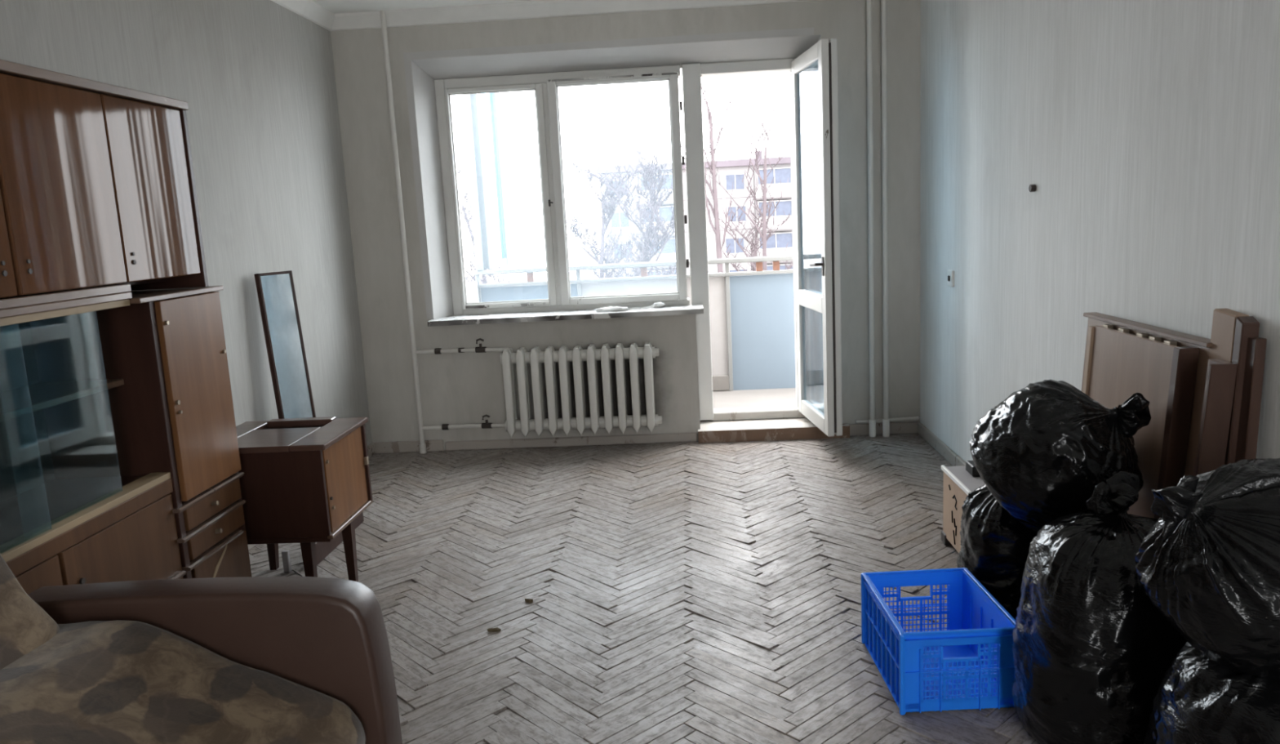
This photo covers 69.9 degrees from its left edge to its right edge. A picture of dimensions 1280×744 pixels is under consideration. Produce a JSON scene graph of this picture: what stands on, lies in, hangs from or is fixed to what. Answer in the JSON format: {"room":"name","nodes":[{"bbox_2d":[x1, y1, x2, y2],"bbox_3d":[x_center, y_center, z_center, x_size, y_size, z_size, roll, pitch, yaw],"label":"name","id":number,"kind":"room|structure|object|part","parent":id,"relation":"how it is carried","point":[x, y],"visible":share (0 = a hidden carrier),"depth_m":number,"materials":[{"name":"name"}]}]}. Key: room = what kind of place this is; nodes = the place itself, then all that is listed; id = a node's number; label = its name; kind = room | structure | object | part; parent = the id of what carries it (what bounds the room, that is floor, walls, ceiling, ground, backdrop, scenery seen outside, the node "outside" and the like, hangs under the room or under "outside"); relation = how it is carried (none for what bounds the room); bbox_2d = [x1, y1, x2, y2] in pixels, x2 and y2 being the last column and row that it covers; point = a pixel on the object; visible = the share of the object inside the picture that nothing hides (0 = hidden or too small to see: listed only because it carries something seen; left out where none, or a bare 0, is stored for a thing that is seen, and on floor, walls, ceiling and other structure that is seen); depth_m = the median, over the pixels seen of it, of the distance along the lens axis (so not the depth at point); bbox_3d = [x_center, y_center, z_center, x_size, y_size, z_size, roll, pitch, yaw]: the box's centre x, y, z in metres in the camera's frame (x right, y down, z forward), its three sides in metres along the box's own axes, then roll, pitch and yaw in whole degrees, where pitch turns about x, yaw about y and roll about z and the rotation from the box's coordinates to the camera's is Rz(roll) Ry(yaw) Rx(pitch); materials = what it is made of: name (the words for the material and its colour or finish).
{"room":"living room","nodes":[
{"label":"living room","id":0,"kind":"room"},
{"bbox_2d":[0,0,372,445],"bbox_3d":[-1.968,-0.103,1.593,0.200,2.730,8.340,-2,10,3],"label":"wall","id":1,"kind":"structure","parent":0,"point":[256,78],"depth_m":4.12,"materials":[{"name":"paint"}]},
{"bbox_2d":[271,0,334,31],"bbox_3d":[-1.906,-1.303,1.313,0.055,0.080,7.800,-2,10,3],"label":"trim","id":2,"kind":"structure","parent":1,"relation":"attached to","point":[310,10],"depth_m":4.83,"materials":[{"name":"paint"}]},
{"bbox_2d":[248,442,374,550],"bbox_3d":[-1.801,1.118,1.714,0.020,0.068,7.782,-2,10,3],"label":"baseboard","id":3,"kind":"structure","parent":1,"relation":"attached to","point":[371,447],"depth_m":5.46,"materials":[{"name":"paint"}]},
{"bbox_2d":[311,0,538,13],"bbox_3d":[-0.296,-1.511,1.372,3.278,0.150,8.140,-2,10,3],"label":"ceiling","id":4,"kind":"structure","parent":0,"point":[334,6],"depth_m":4.97,"materials":[{"name":"paint"}]},
{"bbox_2d":[465,281,479,302],"bbox_3d":[-1.209,-0.143,6.262,0.080,0.880,0.940,-2,10,3],"label":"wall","id":5,"kind":"structure","parent":0,"point":[472,289],"depth_m":6.45,"materials":[{"name":"paint"}]},
{"bbox_2d":[330,0,920,449],"bbox_3d":[-0.040,-0.800,5.443,3.278,2.630,0.340,-2,10,3],"label":"wall","id":6,"kind":"structure","parent":0,"point":[457,388],"depth_m":5.28,"materials":[{"name":"paint"}]},
{"bbox_2d":[373,439,444,453],"bbox_3d":[-1.405,0.452,5.542,0.440,0.068,0.018,-2,10,3],"label":"baseboard","id":7,"kind":"structure","parent":6,"relation":"attached to","point":[431,445],"depth_m":5.53,"materials":[{"name":"paint"}]},
{"bbox_2d":[380,10,509,453],"bbox_3d":[-1.089,-0.768,5.267,0.597,2.530,0.053,-2,10,7],"label":"pipe","id":8,"kind":"object","parent":6,"relation":"attached to","point":[422,445],"visible":0.98,"depth_m":5.34,"materials":[{"name":"metal"}]},
{"bbox_2d":[426,65,703,326],"bbox_3d":[-0.459,-1.030,5.355,1.600,1.417,0.415,-2,10,3],"label":"window","id":9,"kind":"structure","parent":6,"relation":"in","point":[559,305],"depth_m":5.40,"materials":[{"name":"white paint"}]},
{"bbox_3d":[-0.822,-1.033,5.474,0.579,1.296,0.065,-2,10,3],"label":"sash","id":10,"kind":"part","parent":9,"relation":"part of","materials":[{"name":"white paint"}]},
{"bbox_3d":[-0.428,-0.336,5.409,1.600,0.029,0.290,-2,10,3],"label":"sill","id":11,"kind":"part","parent":9,"relation":"part of","materials":[{"name":"paint"}]},
{"bbox_2d":[595,306,628,311],"bbox_3d":[-0.169,-0.369,5.364,0.212,0.030,0.075,-2,10,3],"label":"rag","id":12,"kind":"object","parent":9,"relation":"on","point":[611,308],"visible":1,"depth_m":5.34,"materials":[{"name":"fabric"}]},
{"bbox_3d":[-0.127,-1.065,5.415,0.761,1.310,0.065,-2,10,3],"label":"sash","id":13,"kind":"part","parent":9,"relation":"part of","materials":[{"name":"white paint"}]},
{"bbox_2d":[628,304,654,310],"bbox_3d":[0.012,-0.378,5.383,0.157,0.020,0.031,-5,10,-10],"label":"cord","id":14,"kind":"object","parent":9,"relation":"on","point":[654,304],"visible":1,"depth_m":5.38,"materials":[{"name":"white"}]},
{"bbox_2d":[651,301,665,307],"bbox_3d":[0.111,-0.401,5.434,0.084,0.032,0.050,-2,10,3],"label":"crumpled paper","id":15,"kind":"object","parent":9,"relation":"on","point":[660,304],"visible":1,"depth_m":5.42,"materials":[{"name":"paper"}]},
{"bbox_2d":[444,431,697,450],"bbox_3d":[-0.417,0.417,5.487,1.520,0.055,0.020,-2,10,3],"label":"baseboard","id":16,"kind":"structure","parent":6,"relation":"in","point":[673,437],"depth_m":5.48,"materials":[{"name":"paint"}]},
{"bbox_2d":[330,0,817,31],"bbox_3d":[-0.113,-2.022,5.036,3.278,0.080,0.055,-2,10,3],"label":"trim","id":17,"kind":"structure","parent":6,"relation":"attached to","point":[540,8],"depth_m":5.06,"materials":[{"name":"paint"}]},
{"bbox_2d":[499,341,662,437],"bbox_3d":[-0.340,0.104,5.336,0.918,0.515,0.149,-2,10,3],"label":"radiator","id":18,"kind":"object","parent":6,"relation":"attached to","point":[522,357],"visible":1,"depth_m":5.28,"materials":[{"name":"metal"}]},
{"bbox_2d":[403,26,813,319],"bbox_3d":[-0.151,-1.102,5.222,2.295,1.510,0.004,-2,10,3],"label":"trim","id":19,"kind":"structure","parent":6,"relation":"attached to","point":[408,56],"depth_m":5.14,"materials":[{"name":"paint"}]},
{"bbox_2d":[681,38,849,443],"bbox_3d":[0.727,-0.665,5.165,0.892,2.190,0.799,-2,10,3],"label":"door","id":20,"kind":"structure","parent":6,"relation":"in","point":[806,420],"depth_m":5.32,"materials":[{"name":"white paint"}]},
{"bbox_3d":[0.955,-0.715,5.082,0.036,2.047,0.675,-3,10,-3],"label":"frame","id":21,"kind":"part","parent":20,"relation":"part of","materials":[{"name":"white paint"}]},
{"bbox_3d":[0.934,-0.560,4.842,0.050,0.100,0.106,-3,10,-3],"label":"handle","id":22,"kind":"part","parent":20,"relation":"part of","materials":[{"name":"metal"}]},
{"bbox_3d":[1.002,-0.718,5.087,0.034,2.047,0.669,-3,10,-3],"label":"frame","id":23,"kind":"part","parent":20,"relation":"part of","materials":[{"name":"white paint"}]},
{"bbox_2d":[866,0,875,436],"bbox_3d":[1.297,-0.868,5.143,0.040,2.530,0.040,-2,10,3],"label":"riser pipe","id":24,"kind":"object","parent":6,"relation":"attached to","point":[868,2],"visible":1,"depth_m":5.13,"materials":[{"name":"metal"}]},
{"bbox_2d":[848,421,919,435],"bbox_3d":[1.427,0.334,5.383,0.438,0.070,0.020,-2,10,3],"label":"baseboard","id":25,"kind":"structure","parent":6,"relation":"attached to","point":[911,427],"depth_m":5.37,"materials":[{"name":"paint"}]},
{"bbox_2d":[880,0,889,436],"bbox_3d":[1.375,-0.871,5.139,0.040,2.530,0.040,-2,10,3],"label":"riser pipe","id":26,"kind":"object","parent":6,"relation":"attached to","point":[886,421],"visible":1,"depth_m":5.13,"materials":[{"name":"metal"}]},
{"bbox_2d":[855,416,919,423],"bbox_3d":[1.445,0.282,5.356,0.363,0.032,0.024,-2,10,3],"label":"drain pipe","id":27,"kind":"object","parent":6,"relation":"attached to","point":[910,418],"visible":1,"depth_m":5.35,"materials":[{"name":"paint"}]},
{"bbox_2d":[248,433,1037,743],"bbox_3d":[-0.171,1.138,1.647,3.278,0.128,7.800,-2,10,3],"label":"floor","id":28,"kind":"structure","parent":0,"point":[681,592],"depth_m":3.38,"materials":[{"name":"wood"}]},
{"bbox_2d":[0,285,251,594],"bbox_3d":[-1.578,0.444,2.246,0.401,1.197,1.778,-2,10,3],"label":"sideboard","id":29,"kind":"object","parent":28,"relation":"on","point":[120,457],"visible":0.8,"depth_m":2.67,"materials":[{"name":"red wood"}]},
{"bbox_3d":[-1.772,0.441,2.240,0.015,1.103,1.750,-2,10,3],"label":"panel","id":30,"kind":"part","parent":29,"relation":"part of","materials":[{"name":"glass"}]},
{"bbox_3d":[-1.418,0.715,2.059,0.016,0.479,0.415,-2,10,3],"label":"door","id":31,"kind":"part","parent":29,"relation":"part of","materials":[{"name":"brown wood"}]},
{"bbox_2d":[0,378,124,422],"bbox_3d":[-1.663,0.149,1.996,0.255,0.018,1.378,-2,10,3],"label":"shelf","id":32,"kind":"object","parent":29,"relation":"attached to","point":[18,398],"depth_m":2.50,"materials":[{"name":"glass"}]},
{"bbox_3d":[-1.449,0.452,2.038,0.062,0.042,1.378,-2,10,3],"label":"rail","id":33,"kind":"part","parent":29,"relation":"part of","materials":[{"name":"brown wood"}]},
{"bbox_2d":[0,58,208,309],"bbox_3d":[-1.632,-0.408,2.076,0.382,0.578,1.725,-2,10,3],"label":"upper cabinet","id":34,"kind":"object","parent":29,"relation":"on","point":[98,193],"visible":1,"depth_m":2.39,"materials":[{"name":"red wood"}]},
{"bbox_3d":[-1.472,-0.391,1.878,0.018,0.506,0.415,-2,10,3],"label":"door","id":35,"kind":"part","parent":34,"relation":"part of","materials":[{"name":"brown wood"}]},
{"bbox_3d":[-1.452,-0.462,2.296,0.018,0.506,0.410,-2,10,3],"label":"door","id":36,"kind":"part","parent":34,"relation":"part of","materials":[{"name":"brown wood"}]},
{"bbox_3d":[-1.433,-0.530,2.693,0.018,0.506,0.386,-2,10,3],"label":"door","id":37,"kind":"part","parent":34,"relation":"part of","materials":[{"name":"brown wood"}]},
{"bbox_3d":[-1.594,-0.538,2.911,0.376,0.553,0.022,-2,10,3],"label":"panel","id":38,"kind":"part","parent":34,"relation":"part of","materials":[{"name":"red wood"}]},
{"bbox_3d":[-1.395,0.637,2.516,0.016,0.479,0.486,-2,10,3],"label":"door","id":39,"kind":"part","parent":29,"relation":"part of","materials":[{"name":"brown wood"}]},
{"bbox_3d":[-1.380,0.063,2.878,0.018,0.604,0.346,-2,10,3],"label":"door","id":40,"kind":"part","parent":29,"relation":"part of","materials":[{"name":"brown wood"}]},
{"bbox_3d":[-1.551,0.314,3.108,0.370,1.163,0.022,-2,10,3],"label":"panel","id":41,"kind":"part","parent":29,"relation":"part of","materials":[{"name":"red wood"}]},
{"bbox_3d":[-1.375,0.420,2.934,0.032,0.071,0.336,-2,10,3],"label":"drawer","id":42,"kind":"part","parent":29,"relation":"part of","materials":[{"name":"brown wood"}]},
{"bbox_3d":[-1.352,0.417,2.912,0.021,0.016,0.014,-2,10,3],"label":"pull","id":43,"kind":"part","parent":29,"relation":"part of","materials":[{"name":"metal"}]},
{"bbox_3d":[-1.371,0.511,2.949,0.032,0.070,0.336,-2,10,3],"label":"drawer","id":44,"kind":"part","parent":29,"relation":"part of","materials":[{"name":"brown wood"}]},
{"bbox_3d":[-1.348,0.508,2.927,0.021,0.016,0.014,-2,10,3],"label":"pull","id":45,"kind":"part","parent":29,"relation":"part of","materials":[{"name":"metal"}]},
{"bbox_3d":[-1.362,0.679,2.978,0.032,0.228,0.336,-2,10,3],"label":"drawer","id":46,"kind":"part","parent":29,"relation":"part of","materials":[{"name":"brown wood"}]},
{"bbox_2d":[0,553,402,743],"bbox_3d":[-1.004,0.776,1.194,0.804,0.715,1.850,-2,10,3],"label":"sofa","id":47,"kind":"object","parent":28,"relation":"on","point":[251,660],"visible":1,"depth_m":1.90,"materials":[{"name":"brown leather"}]},
{"bbox_2d":[0,553,60,670],"bbox_3d":[-1.313,0.579,1.160,0.178,0.285,1.480,-2,10,3],"label":"cushion","id":48,"kind":"object","parent":47,"relation":"on","point":[26,629],"depth_m":1.83,"materials":[{"name":"brown fabric"}]},
{"bbox_2d":[0,620,365,743],"bbox_3d":[-1.006,0.806,1.207,0.796,0.341,1.565,-2,10,3],"label":"seat cushion","id":49,"kind":"object","parent":47,"relation":"on","point":[95,682],"depth_m":1.78,"materials":[{"name":"brown fabric"}]},
{"bbox_2d":[253,270,315,418],"bbox_3d":[-1.593,0.126,4.221,0.114,1.171,0.190,2,11,28],"label":"leaning mirror","id":50,"kind":"object","parent":28,"relation":"on","point":[276,292],"visible":0.56,"depth_m":4.18,"materials":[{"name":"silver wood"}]},
{"bbox_2d":[281,549,291,573],"bbox_3d":[-1.414,0.758,3.664,0.025,0.090,0.020,-2,10,3],"label":"wood offcut","id":51,"kind":"object","parent":28,"relation":"on","point":[285,553],"visible":1,"depth_m":3.66,"materials":[{"name":"wood"}]},
{"bbox_2d":[235,416,373,582],"bbox_3d":[-1.323,0.520,3.477,0.497,0.611,0.450,-2,10,3],"label":"cabinet","id":52,"kind":"object","parent":28,"relation":"on","point":[306,482],"visible":0.81,"depth_m":3.27,"materials":[{"name":"red wood"}]},
{"bbox_3d":[-1.476,0.679,3.680,0.053,0.246,0.053,-2,10,3],"label":"leg","id":53,"kind":"part","parent":52,"relation":"part of","materials":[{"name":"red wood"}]},
{"bbox_3d":[-1.342,0.439,3.258,0.460,0.322,0.020,-2,10,3],"label":"panel","id":54,"kind":"part","parent":52,"relation":"part of","materials":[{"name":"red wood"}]},
{"bbox_3d":[-1.204,0.722,3.344,0.053,0.246,0.078,-2,10,3],"label":"leg","id":55,"kind":"part","parent":52,"relation":"part of","materials":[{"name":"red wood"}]},
{"bbox_3d":[-1.317,0.371,3.656,0.472,0.322,0.020,-2,10,3],"label":"panel","id":56,"kind":"part","parent":52,"relation":"part of","materials":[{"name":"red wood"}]},
{"bbox_3d":[-1.109,0.394,3.443,0.017,0.306,0.378,-2,10,3],"label":"door","id":57,"kind":"part","parent":52,"relation":"part of","materials":[{"name":"brown wood"}]},
{"bbox_3d":[-1.119,0.686,3.532,0.055,0.246,0.088,-2,10,3],"label":"leg","id":58,"kind":"part","parent":52,"relation":"part of","materials":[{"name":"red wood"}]},
{"bbox_2d":[315,511,364,564],"bbox_3d":[-1.321,0.697,3.984,0.040,0.095,0.560,-2,10,3],"label":"board","id":59,"kind":"object","parent":28,"relation":"on","point":[323,549],"visible":0.3,"depth_m":3.85,"materials":[{"name":"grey wood"}]},
{"bbox_2d":[487,626,501,631],"bbox_3d":[-0.484,0.855,3.038,0.046,0.011,0.013,-3,10,0],"label":"dry leaf","id":60,"kind":"object","parent":28,"relation":"on","point":[496,628],"visible":1,"depth_m":3.04,"materials":[{"name":"plant"}]},
{"bbox_2d":[524,598,533,602],"bbox_3d":[-0.395,0.812,3.258,0.032,0.013,0.016,0,10,16],"label":"dry leaf","id":61,"kind":"object","parent":28,"relation":"on","point":[527,600],"visible":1,"depth_m":3.25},
{"bbox_2d":[861,567,1015,715],"bbox_3d":[0.840,0.750,2.600,0.324,0.230,0.424,-3,10,0],"label":"crate","id":62,"kind":"object","parent":28,"relation":"on","point":[967,664],"visible":0.92,"depth_m":2.51,"materials":[{"name":"plastic"}]},
{"bbox_3d":[0.694,0.759,2.601,0.016,0.224,0.398,-3,10,0],"label":"panel","id":63,"kind":"part","parent":62,"relation":"part of","materials":[{"name":"blue plastic"}]},
{"bbox_3d":[0.839,0.719,2.795,0.298,0.224,0.014,-3,10,0],"label":"panel","id":64,"kind":"part","parent":62,"relation":"part of","materials":[{"name":"blue plastic"}]},
{"bbox_3d":[0.841,0.784,2.406,0.298,0.224,0.014,-3,10,0],"label":"panel","id":65,"kind":"part","parent":62,"relation":"part of","materials":[{"name":"blue plastic"}]},
{"bbox_3d":[0.987,0.744,2.600,0.016,0.224,0.398,-3,10,0],"label":"panel","id":66,"kind":"part","parent":62,"relation":"part of","materials":[{"name":"blue plastic"}]},
{"bbox_2d":[941,464,984,552],"bbox_3d":[1.323,0.560,3.345,0.292,0.313,0.560,-2,10,3],"label":"box","id":67,"kind":"object","parent":28,"relation":"on","point":[958,482],"visible":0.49,"depth_m":3.47,"materials":[{"name":"cardboard"}]},
{"bbox_3d":[1.322,0.416,3.320,0.280,0.011,0.544,-2,10,3],"label":"lid","id":68,"kind":"part","parent":67,"relation":"part of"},
{"bbox_2d":[965,460,980,476],"bbox_3d":[1.273,0.365,3.471,0.050,0.041,0.090,-2,10,3],"label":"block","id":69,"kind":"object","parent":67,"relation":"on","point":[971,468],"visible":0.54,"depth_m":3.45,"materials":[{"name":"plastic"}]},
{"bbox_2d":[956,484,1036,625],"bbox_3d":[1.186,0.526,2.856,0.382,0.557,0.408,-1,10,9],"label":"bag","id":70,"kind":"object","parent":28,"relation":"on","point":[994,544],"visible":0.23,"depth_m":2.71,"materials":[{"name":"black"}]},
{"bbox_2d":[969,378,1151,533],"bbox_3d":[1.153,0.239,2.553,0.434,0.432,0.423,-2,10,7],"label":"bag","id":71,"kind":"object","parent":70,"relation":"on","point":[1042,451],"visible":0.95,"depth_m":2.42,"materials":[{"name":"black"}]},
{"bbox_2d":[1011,471,1187,743],"bbox_3d":[1.138,0.578,2.188,0.454,0.681,0.447,-2,10,3],"label":"bag","id":72,"kind":"object","parent":28,"relation":"on","point":[1092,651],"visible":0.76,"depth_m":2.06,"materials":[{"name":"black"}]},
{"bbox_2d":[1080,311,1237,519],"bbox_3d":[1.404,0.349,2.632,0.138,0.957,0.860,-2,10,3],"label":"panels","id":73,"kind":"object","parent":28,"relation":"on","point":[1189,393],"visible":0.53,"depth_m":2.40,"materials":[{"name":"brown wood"}]},
{"bbox_3d":[1.411,0.305,2.912,0.101,0.910,0.045,6,13,44],"label":"rail","id":74,"kind":"part","parent":73,"relation":"part of","materials":[{"name":"wood"}]},
{"bbox_3d":[1.383,0.388,2.407,0.091,0.918,0.067,-2,10,3],"label":"rail","id":75,"kind":"part","parent":73,"relation":"part of","materials":[{"name":"wood"}]},
{"bbox_2d":[1143,641,1279,743],"bbox_3d":[1.217,0.715,1.729,0.479,0.557,0.490,-2,10,3],"label":"bag","id":76,"kind":"object","parent":28,"relation":"on","point":[1198,700],"visible":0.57,"depth_m":1.67,"materials":[{"name":"black"}]},
{"bbox_2d":[1134,457,1279,677],"bbox_3d":[1.174,0.378,1.719,0.448,0.444,0.409,-9,11,-32],"label":"bag","id":77,"kind":"object","parent":76,"relation":"on","point":[1210,562],"visible":0.97,"depth_m":1.62,"materials":[{"name":"black"}]},
{"bbox_2d":[1208,307,1259,464],"bbox_3d":[1.424,0.368,2.269,0.086,1.040,0.127,-2,10,3],"label":"wooden board","id":78,"kind":"object","parent":28,"relation":"on","point":[1231,330],"visible":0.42,"depth_m":2.17,"materials":[{"name":"brown wood"}]},
{"bbox_3d":[1.422,0.365,2.284,0.081,1.040,0.097,-2,10,3],"label":"post","id":79,"kind":"part","parent":78,"relation":"part of","materials":[{"name":"brown wood"}]},
{"bbox_3d":[1.422,0.380,2.222,0.086,1.031,0.030,-2,10,3],"label":"post","id":80,"kind":"part","parent":78,"relation":"part of","materials":[{"name":"wood"}]},
{"bbox_2d":[1234,337,1266,462],"bbox_3d":[1.429,0.405,2.211,0.069,0.985,0.119,-2,10,3],"label":"plank","id":81,"kind":"object","parent":28,"relation":"on","point":[1250,411],"visible":0.24,"depth_m":2.13,"materials":[{"name":"wood"}]},
{"bbox_2d":[712,387,796,408],"bbox_3d":[0.055,0.300,6.338,3.478,0.155,1.060,-2,10,3],"label":"floor","id":82,"kind":"structure","parent":0,"point":[787,396],"depth_m":6.35,"materials":[{"name":"concrete"}]},
{"bbox_2d":[473,254,795,391],"bbox_3d":[0.226,-0.315,6.605,2.800,0.962,0.060,-2,10,3],"label":"balcony railing","id":83,"kind":"object","parent":82,"relation":"on","point":[753,331],"visible":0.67,"depth_m":6.58,"materials":[{"name":"metal"}]},
{"bbox_2d":[462,93,484,270],"bbox_3d":[-1.184,-1.443,6.460,0.045,1.448,0.050,-2,10,3],"label":"post","id":84,"kind":"object","parent":83,"relation":"on","point":[466,98],"visible":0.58,"depth_m":6.46,"materials":[{"name":"paint"}]},
{"bbox_2d":[470,92,511,269],"bbox_3d":[-1.092,-1.471,6.708,0.050,1.404,0.440,0,10,14],"label":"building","id":85,"kind":"structure","parent":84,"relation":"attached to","point":[495,100],"depth_m":6.76,"materials":[{"name":"paint"}]},
{"bbox_3d":[-1.150,-0.258,6.686,0.028,0.950,0.028,-2,10,3],"label":"post","id":86,"kind":"part","parent":83,"relation":"part of","materials":[{"name":"metal"}]},
{"bbox_3d":[-0.787,-0.213,6.688,0.720,0.835,0.012,-2,10,3],"label":"panel","id":87,"kind":"part","parent":83,"relation":"part of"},
{"bbox_3d":[-0.422,-0.288,6.645,0.028,0.950,0.028,-2,10,3],"label":"post","id":88,"kind":"part","parent":83,"relation":"part of","materials":[{"name":"metal"}]},
{"bbox_3d":[0.203,-0.772,6.528,2.800,0.034,0.060,-2,10,3],"label":"rail","id":89,"kind":"part","parent":83,"relation":"part of","materials":[{"name":"metal"}]},
{"bbox_3d":[0.208,-0.679,6.546,2.800,0.024,0.045,-2,10,3],"label":"rail","id":90,"kind":"part","parent":83,"relation":"part of","materials":[{"name":"metal"}]},
{"bbox_3d":[0.111,-0.251,6.638,1.042,0.835,0.012,-2,10,3],"label":"panel","id":91,"kind":"part","parent":83,"relation":"part of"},
{"bbox_3d":[0.640,-0.332,6.586,0.028,0.950,0.028,-2,10,3],"label":"post","id":92,"kind":"part","parent":83,"relation":"part of","materials":[{"name":"metal"}]},
{"bbox_3d":[1.132,-0.293,6.581,0.952,0.835,0.012,-2,10,3],"label":"panel","id":93,"kind":"part","parent":83,"relation":"part of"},
{"bbox_2d":[920,0,1279,461],"bbox_3d":[1.501,-0.246,1.400,0.200,2.730,8.340,-2,10,3],"label":"wall","id":94,"kind":"structure","parent":0,"point":[1146,133],"depth_m":3.04,"materials":[{"name":"paint"}]},
{"bbox_2d":[917,422,965,466],"bbox_3d":[1.449,0.983,1.532,0.020,0.070,7.780,-2,10,3],"label":"baseboard","id":95,"kind":"structure","parent":94,"relation":"attached to","point":[942,448],"depth_m":4.89,"materials":[{"name":"paint"}]},
{"bbox_2d":[946,269,954,287],"bbox_3d":[1.561,-0.472,4.611,0.018,0.084,0.084,-2,10,3],"label":"wall socket","id":96,"kind":"object","parent":94,"relation":"attached to","point":[950,275],"visible":1,"depth_m":4.59,"materials":[{"name":"white plastic"}]},
{"bbox_2d":[1028,184,1035,191],"bbox_3d":[1.489,-0.697,3.474,0.018,0.028,0.028,-2,10,3],"label":"plug","id":97,"kind":"object","parent":94,"relation":"attached to","point":[1032,188],"visible":1,"depth_m":3.47,"materials":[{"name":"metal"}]},
{"label":"outside","id":98,"kind":"structure","parent":0,"visible":0},
{"bbox_2d":[465,270,604,286],"bbox_3d":[4.237,-7.301,116.695,240.000,0.200,218.000,-2,10,3],"label":"ground","id":99,"kind":"structure","parent":98,"point":[584,274],"depth_m":209.19,"materials":[{"name":"snow"}]},
{"bbox_2d":[456,162,519,287],"bbox_3d":[-5.996,-1.445,39.570,4.566,14.976,5.050,-5,10,-10],"label":"bare tree","id":100,"kind":"object","parent":99,"relation":"on","point":[483,280],"visible":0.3,"depth_m":38.48,"materials":[{"name":"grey plant"}]},
{"bbox_2d":[563,146,644,282],"bbox_3d":[-1.657,-2.570,43.201,3.570,15.566,3.666,5,12,39],"label":"bare tree","id":101,"kind":"object","parent":99,"relation":"on","point":[604,202],"visible":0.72,"depth_m":42.26,"materials":[{"name":"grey plant"}]},
{"bbox_2d":[579,146,684,280],"bbox_3d":[0.110,-1.384,36.979,4.221,15.106,4.238,-4,10,-7],"label":"bare tree","id":102,"kind":"object","parent":99,"relation":"on","point":[653,204],"visible":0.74,"depth_m":36.01,"materials":[{"name":"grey plant"}]},
{"bbox_2d":[595,136,793,277],"bbox_3d":[12.542,-12.349,84.574,31.450,19.600,13.550,-2,10,3],"label":"apartment building","id":103,"kind":"structure","parent":99,"relation":"on","point":[731,171],"depth_m":78.55,"materials":[{"name":"paint"}]},
{"bbox_3d":[-1.875,-15.848,78.948,1.600,1.300,0.015,-2,10,3],"label":"pane","id":104,"kind":"part","parent":103,"relation":"part of","materials":[{"name":"glass"}]},
{"bbox_3d":[-1.725,-13.190,79.397,1.600,1.300,0.015,-2,10,3],"label":"pane","id":105,"kind":"part","parent":103,"relation":"part of","materials":[{"name":"glass"}]},
{"bbox_3d":[-1.503,-10.534,79.841,1.600,1.300,0.015,-2,10,3],"label":"pane","id":106,"kind":"part","parent":103,"relation":"part of","materials":[{"name":"glass"}]},
{"bbox_3d":[1.461,-16.111,77.825,2.800,1.240,0.030,-2,10,3],"label":"pane","id":107,"kind":"part","parent":103,"relation":"part of","materials":[{"name":"glass"}]},
{"bbox_3d":[1.595,-13.452,78.274,2.800,1.240,0.030,-2,10,3],"label":"pane","id":108,"kind":"part","parent":103,"relation":"part of","materials":[{"name":"glass"}]},
{"bbox_3d":[1.865,-8.134,79.172,2.800,1.240,0.030,-2,10,3],"label":"pane","id":109,"kind":"part","parent":103,"relation":"part of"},
{"bbox_3d":[1.730,-10.793,78.723,2.800,1.240,0.030,-2,10,3],"label":"pane","id":110,"kind":"part","parent":103,"relation":"part of","materials":[{"name":"glass"}]},
{"bbox_3d":[8.223,-10.935,79.300,1.600,1.300,0.015,-2,10,3],"label":"pane","id":111,"kind":"part","parent":103,"relation":"part of","materials":[{"name":"glass"}]},
{"bbox_3d":[8.143,-16.261,78.391,1.600,1.300,0.015,-2,10,3],"label":"pane","id":112,"kind":"part","parent":103,"relation":"part of","materials":[{"name":"glass"}]},
{"bbox_3d":[8.329,-13.604,78.837,1.600,1.300,0.015,-2,10,3],"label":"pane","id":113,"kind":"part","parent":103,"relation":"part of","materials":[{"name":"glass"}]},
{"bbox_3d":[8.594,-8.286,79.736,1.600,1.300,0.015,-2,10,3],"label":"pane","id":114,"kind":"part","parent":103,"relation":"part of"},
{"bbox_2d":[755,150,762,158],"bbox_3d":[10.539,-19.149,81.094,0.500,0.850,0.500,-2,10,3],"label":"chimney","id":115,"kind":"object","parent":103,"relation":"attached to","point":[760,156],"depth_m":80.83,"materials":[{"name":"brick"}]},
{"bbox_3d":[11.337,-16.519,77.275,2.800,1.240,0.030,-2,10,3],"label":"pane","id":116,"kind":"part","parent":103,"relation":"part of","materials":[{"name":"glass"}]},
{"bbox_3d":[11.472,-13.860,77.724,2.800,1.240,0.030,-2,10,3],"label":"pane","id":117,"kind":"part","parent":103,"relation":"part of","materials":[{"name":"glass"}]},
{"bbox_3d":[11.607,-11.201,78.173,2.800,1.240,0.030,-2,10,3],"label":"pane","id":118,"kind":"part","parent":103,"relation":"part of","materials":[{"name":"glass"}]},
{"bbox_3d":[11.741,-8.542,78.623,2.800,1.240,0.030,-2,10,3],"label":"pane","id":119,"kind":"part","parent":103,"relation":"part of","materials":[{"name":"glass"}]},
{"bbox_2d":[666,75,740,276],"bbox_3d":[2.838,-3.264,36.444,3.124,18.690,1.318,-2,10,3],"label":"bare tree","id":120,"kind":"object","parent":99,"relation":"on","point":[713,192],"visible":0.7,"depth_m":35.62,"materials":[{"name":"brown plant"}]},
{"bbox_2d":[705,99,793,270],"bbox_3d":[4.796,-2.472,37.233,4.120,16.698,2.417,-2,10,3],"label":"bare tree","id":121,"kind":"object","parent":99,"relation":"on","point":[764,188],"visible":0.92,"depth_m":36.03,"materials":[{"name":"brown plant"}]},
{"bbox_2d":[720,200,790,275],"bbox_3d":[5.941,-2.089,45.931,3.450,12.914,4.295,5,13,41],"label":"bare tree","id":122,"kind":"object","parent":99,"relation":"on","point":[753,252],"visible":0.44,"depth_m":45.16,"materials":[{"name":"brown plant"}]}
]}

